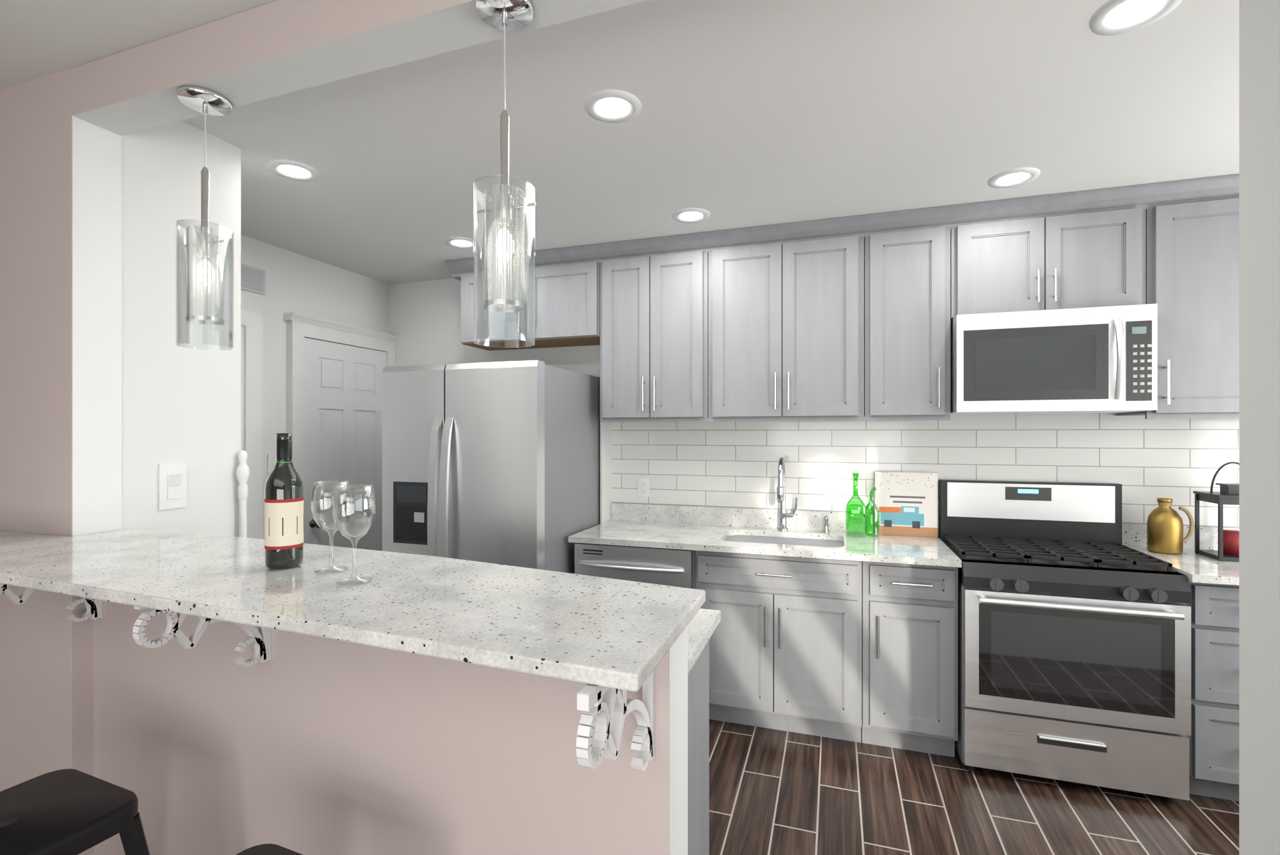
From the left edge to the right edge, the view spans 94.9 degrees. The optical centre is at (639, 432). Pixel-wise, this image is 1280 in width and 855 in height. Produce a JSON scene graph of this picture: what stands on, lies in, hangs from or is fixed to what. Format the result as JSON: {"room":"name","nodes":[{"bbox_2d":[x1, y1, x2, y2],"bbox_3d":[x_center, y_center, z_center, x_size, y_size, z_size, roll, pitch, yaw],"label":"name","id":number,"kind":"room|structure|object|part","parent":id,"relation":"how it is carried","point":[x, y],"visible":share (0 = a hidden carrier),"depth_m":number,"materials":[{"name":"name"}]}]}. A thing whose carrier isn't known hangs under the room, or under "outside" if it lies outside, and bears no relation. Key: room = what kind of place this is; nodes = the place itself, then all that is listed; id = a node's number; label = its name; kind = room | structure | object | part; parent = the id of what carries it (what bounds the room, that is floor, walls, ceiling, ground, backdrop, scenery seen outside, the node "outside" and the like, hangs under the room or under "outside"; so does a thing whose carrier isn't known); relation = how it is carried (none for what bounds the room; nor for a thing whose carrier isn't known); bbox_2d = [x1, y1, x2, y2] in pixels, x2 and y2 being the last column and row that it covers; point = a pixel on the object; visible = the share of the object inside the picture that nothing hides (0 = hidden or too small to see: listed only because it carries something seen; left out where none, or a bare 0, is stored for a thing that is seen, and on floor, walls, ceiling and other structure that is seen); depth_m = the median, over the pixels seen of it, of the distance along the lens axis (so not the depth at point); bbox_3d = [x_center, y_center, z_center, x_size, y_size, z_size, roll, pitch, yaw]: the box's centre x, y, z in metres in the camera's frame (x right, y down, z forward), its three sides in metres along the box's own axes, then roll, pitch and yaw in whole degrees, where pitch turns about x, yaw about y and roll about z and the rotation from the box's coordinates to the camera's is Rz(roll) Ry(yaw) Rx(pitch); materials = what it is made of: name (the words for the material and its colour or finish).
{"room":"kitchen","nodes":[
{"label":"kitchen","id":0,"kind":"room"},
{"bbox_2d":[0,68,240,854],"bbox_3d":[-2.191,0.195,2.170,1.276,2.530,0.518,0,0,18],"label":"wall","id":1,"kind":"structure","parent":0,"point":[180,404],"depth_m":1.82,"materials":[{"name":"white paint"}]},
{"bbox_2d":[71,115,121,535],"bbox_3d":[-1.645,-0.314,1.782,0.004,1.232,0.125,0,0,18],"label":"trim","id":2,"kind":"structure","parent":1,"relation":"attached to","point":[97,151],"depth_m":1.77,"materials":[{"name":"white paint"}]},
{"bbox_2d":[158,462,186,509],"bbox_3d":[-1.575,0.179,1.984,0.012,0.152,0.085,0,0,18],"label":"switch plate","id":3,"kind":"object","parent":1,"relation":"attached to","point":[172,477],"visible":1,"depth_m":1.98,"materials":[{"name":"white plastic"}]},
{"bbox_2d":[235,450,250,537],"bbox_3d":[-1.485,0.762,2.199,0.044,1.395,0.043,0,0,18],"label":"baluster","id":4,"kind":"structure","parent":1,"relation":"attached to","point":[242,473],"depth_m":2.19,"materials":[{"name":"white paint"}]},
{"bbox_2d":[240,234,390,539],"bbox_3d":[-2.147,0.195,3.393,0.120,2.530,1.830,0,0,18],"label":"wall","id":5,"kind":"structure","parent":0,"point":[295,282],"depth_m":3.44,"materials":[{"name":"white paint"}]},
{"bbox_2d":[240,263,398,550],"bbox_3d":[-2.029,0.274,3.389,0.103,2.372,1.758,0,0,18],"label":"door","id":6,"kind":"structure","parent":5,"relation":"attached to","point":[334,369],"depth_m":3.66,"materials":[{"name":"white wood"}]},
{"bbox_2d":[71,0,648,135],"bbox_3d":[-0.357,-1.000,1.330,2.739,0.139,0.125,0,0,19],"label":"header beam","id":7,"kind":"structure","parent":0,"point":[277,47],"depth_m":1.48,"materials":[{"name":"grey paint"}]},
{"bbox_2d":[175,85,233,350],"bbox_3d":[-1.208,-0.584,1.633,0.130,0.692,0.130,0,0,-17],"label":"pendant light","id":8,"kind":"object","parent":7,"relation":"hanging from","point":[206,101],"visible":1,"depth_m":1.62,"materials":[{"name":"clear glass"}]},
{"bbox_3d":[-1.208,-0.404,1.633,0.130,0.332,0.130,0,0,18],"label":"lamp shade","id":9,"kind":"part","parent":8,"relation":"part of","materials":[{"name":"clear glass"}]},
{"bbox_3d":[-1.208,-0.448,1.633,0.042,0.075,0.041,0,0,18],"label":"bulb","id":10,"kind":"part","parent":8,"relation":"part of","materials":[{"name":"white glass"}]},
{"bbox_2d":[473,0,535,347],"bbox_3d":[-0.294,-0.562,1.275,0.130,0.736,0.130,0,0,-17],"label":"pendant light","id":11,"kind":"object","parent":7,"relation":"hanging from","point":[504,15],"visible":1,"depth_m":1.26,"materials":[{"name":"clear glass"}]},
{"bbox_3d":[-0.294,-0.363,1.275,0.130,0.338,0.130,0,0,18],"label":"lamp shade","id":12,"kind":"part","parent":11,"relation":"part of","materials":[{"name":"clear glass"}]},
{"bbox_3d":[-0.294,-0.409,1.275,0.042,0.075,0.041,0,0,18],"label":"bulb","id":13,"kind":"part","parent":11,"relation":"part of","materials":[{"name":"white glass"}]},
{"bbox_2d":[93,600,687,854],"bbox_3d":[-0.778,0.893,1.445,1.881,1.133,0.127,0,0,25],"label":"wall","id":14,"kind":"structure","parent":0,"point":[322,745],"depth_m":1.30,"materials":[{"name":"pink paint"}]},
{"bbox_2d":[0,583,102,621],"bbox_3d":[-1.655,0.440,1.618,0.016,0.222,0.288,0,0,18],"label":"trim","id":15,"kind":"structure","parent":14,"relation":"attached to","point":[94,606],"depth_m":1.69,"materials":[{"name":"white paint"}]},
{"bbox_2d":[132,605,271,666],"bbox_3d":[-0.949,0.440,1.294,0.016,0.222,0.288,0,0,18],"label":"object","id":16,"kind":"structure","parent":14,"relation":"attached to","point":[261,640],"depth_m":1.26,"materials":[{"name":"white paint"}]},
{"bbox_2d":[0,528,705,691],"bbox_3d":[-1.119,0.315,1.433,2.582,0.024,0.493,0,0,21],"label":"bar","id":17,"kind":"object","parent":14,"relation":"on","point":[613,633],"visible":1,"depth_m":1.10,"materials":[{"name":"white stone"}]},
{"bbox_2d":[264,433,303,569],"bbox_3d":[-0.805,0.151,1.331,0.076,0.302,0.076,0,0,18],"label":"wine bottle","id":18,"kind":"object","parent":17,"relation":"on","point":[284,498],"visible":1,"depth_m":1.30,"materials":[{"name":"black glass"}]},
{"bbox_2d":[310,480,351,572],"bbox_3d":[-0.676,0.204,1.288,0.079,0.194,0.079,0,0,18],"label":"wine glass","id":19,"kind":"object","parent":17,"relation":"on","point":[347,482],"visible":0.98,"depth_m":1.28,"materials":[{"name":"clear glass"}]},
{"bbox_2d":[332,483,375,584],"bbox_3d":[-0.579,0.204,1.193,0.079,0.194,0.079,0,0,18],"label":"wine glass","id":20,"kind":"object","parent":17,"relation":"on","point":[371,485],"visible":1,"depth_m":1.19,"materials":[{"name":"clear glass"}]},
{"bbox_2d":[575,669,654,771],"bbox_3d":[-0.027,0.440,0.871,0.016,0.222,0.288,0,0,18],"label":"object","id":21,"kind":"structure","parent":14,"relation":"attached to","point":[609,715],"depth_m":0.82,"materials":[{"name":"white paint"}]},
{"bbox_2d":[0,0,1239,284],"bbox_3d":[-0.197,-1.100,0.518,6.500,0.060,6.460,0,0,18],"label":"ceiling","id":22,"kind":"structure","parent":0,"point":[753,113],"depth_m":1.97,"materials":[{"name":"white paint"}]},
{"bbox_2d":[267,0,1182,248],"bbox_3d":[0.078,-1.065,2.413,2.998,0.010,1.218,0,0,18],"label":"recessed light","id":23,"kind":"object","parent":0,"point":[1114,17],"depth_m":1.92,"materials":[{"name":"white plastic"}]},
{"bbox_2d":[390,278,1235,537],"bbox_3d":[0.775,0.195,3.451,6.500,2.530,0.120,0,0,18],"label":"wall","id":24,"kind":"structure","parent":0,"point":[425,316],"depth_m":4.11,"materials":[{"name":"white paint"}]},
{"bbox_2d":[600,422,611,524],"bbox_3d":[-0.209,0.451,3.629,0.014,2.018,0.158,0,0,18],"label":"trim","id":25,"kind":"structure","parent":24,"relation":"attached to","point":[605,427],"depth_m":3.60,"materials":[{"name":"white paint"}]},
{"bbox_2d":[444,173,1239,422],"bbox_3d":[1.077,-0.565,3.086,4.697,1.007,0.377,0,0,18],"label":"upper cabinet","id":26,"kind":"object","parent":24,"relation":"attached to","point":[848,318],"visible":0.96,"depth_m":2.94,"materials":[{"name":"grey wood"}]},
{"bbox_2d":[950,303,1157,414],"bbox_3d":[1.883,-0.321,2.772,0.758,0.450,0.466,0,0,18],"label":"microwave","id":27,"kind":"object","parent":26,"relation":"attached to","point":[1101,359],"visible":0.99,"depth_m":2.60,"materials":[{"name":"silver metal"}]},
{"bbox_2d":[611,412,1239,527],"bbox_3d":[1.593,-0.215,3.112,3.733,1.310,0.008,0,0,18],"label":"backsplash","id":28,"kind":"structure","parent":24,"relation":"attached to","point":[720,464],"depth_m":3.14,"materials":[{"name":"white tile"}]},
{"bbox_2d":[709,719,1239,854],"bbox_3d":[-0.197,1.490,0.518,6.500,0.060,6.460,0,0,18],"label":"floor","id":29,"kind":"structure","parent":0,"point":[772,791],"depth_m":2.28,"materials":[{"name":"brown wood"}]},
{"bbox_2d":[0,768,150,854],"bbox_3d":[-1.232,1.111,1.146,0.479,0.703,0.482,0,0,22],"label":"stool","id":30,"kind":"object","parent":29,"relation":"on","point":[65,811],"visible":1,"depth_m":1.19,"materials":[{"name":"grey metal"}]},
{"bbox_2d":[235,843,303,854],"bbox_3d":[-0.628,1.111,0.903,0.479,0.703,0.482,0,0,22],"label":"stool","id":31,"kind":"object","parent":29,"relation":"on","point":[264,848],"visible":1,"depth_m":1.07,"materials":[{"name":"grey metal"}]},
{"bbox_2d":[382,360,600,573],"bbox_3d":[-0.800,0.555,3.350,0.914,1.810,0.944,0,0,18],"label":"fridge","id":32,"kind":"object","parent":29,"relation":"on","point":[497,463],"visible":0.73,"depth_m":2.96,"materials":[{"name":"grey metal"}]},
{"bbox_2d":[687,608,720,854],"bbox_3d":[-0.710,1.002,1.756,1.789,0.915,0.692,0,0,18],"label":"base cabinet","id":33,"kind":"object","parent":29,"relation":"on","point":[703,624],"visible":0.14,"depth_m":1.63,"materials":[{"name":"white wood"}]},
{"bbox_2d":[568,457,1239,801],"bbox_3d":[1.492,0.796,2.802,3.730,1.328,0.656,0,0,18],"label":"base cabinet","id":34,"kind":"object","parent":29,"relation":"on","point":[822,631],"visible":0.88,"depth_m":2.74,"materials":[{"name":"grey wood"}]},
{"bbox_2d":[845,472,879,537],"bbox_3d":[1.181,0.379,3.119,0.170,0.330,0.104,0,0,18],"label":"bottles","id":35,"kind":"object","parent":34,"relation":"on","point":[861,520],"visible":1,"depth_m":3.09,"materials":[{"name":"green glass"}]},
{"bbox_2d":[874,471,937,537],"bbox_3d":[1.407,0.377,3.114,0.303,0.335,0.022,0,0,18],"label":"sign","id":36,"kind":"object","parent":34,"relation":"on","point":[907,503],"visible":0.84,"depth_m":3.10,"materials":[{"name":"white wood"}]},
{"bbox_2d":[1146,497,1194,554],"bbox_3d":[2.405,0.422,2.684,0.144,0.245,0.126,0,0,-6],"label":"jug","id":37,"kind":"object","parent":34,"relation":"on","point":[1165,526],"visible":1,"depth_m":2.64,"materials":[{"name":"gold metal"}]},
{"bbox_2d":[1193,461,1239,562],"bbox_3d":[2.573,0.335,2.550,0.190,0.418,0.190,0,0,18],"label":"lantern","id":38,"kind":"object","parent":34,"relation":"on","point":[1228,550],"visible":0.62,"depth_m":2.53,"materials":[{"name":"black metal"}]},
{"bbox_2d":[938,478,1191,803],"bbox_3d":[1.836,0.853,2.648,0.778,1.215,0.698,0,0,18],"label":"stove","id":39,"kind":"object","parent":29,"relation":"on","point":[1074,640],"visible":0.96,"depth_m":2.41,"materials":[{"name":"grey metal"}]},
{"bbox_2d":[1239,0,1279,854],"bbox_3d":[1.914,0.196,0.513,2.095,2.529,0.125,0,0,20],"label":"wall","id":40,"kind":"structure","parent":0,"point":[1259,20],"depth_m":0.89,"materials":[{"name":"white paint"}]}
]}

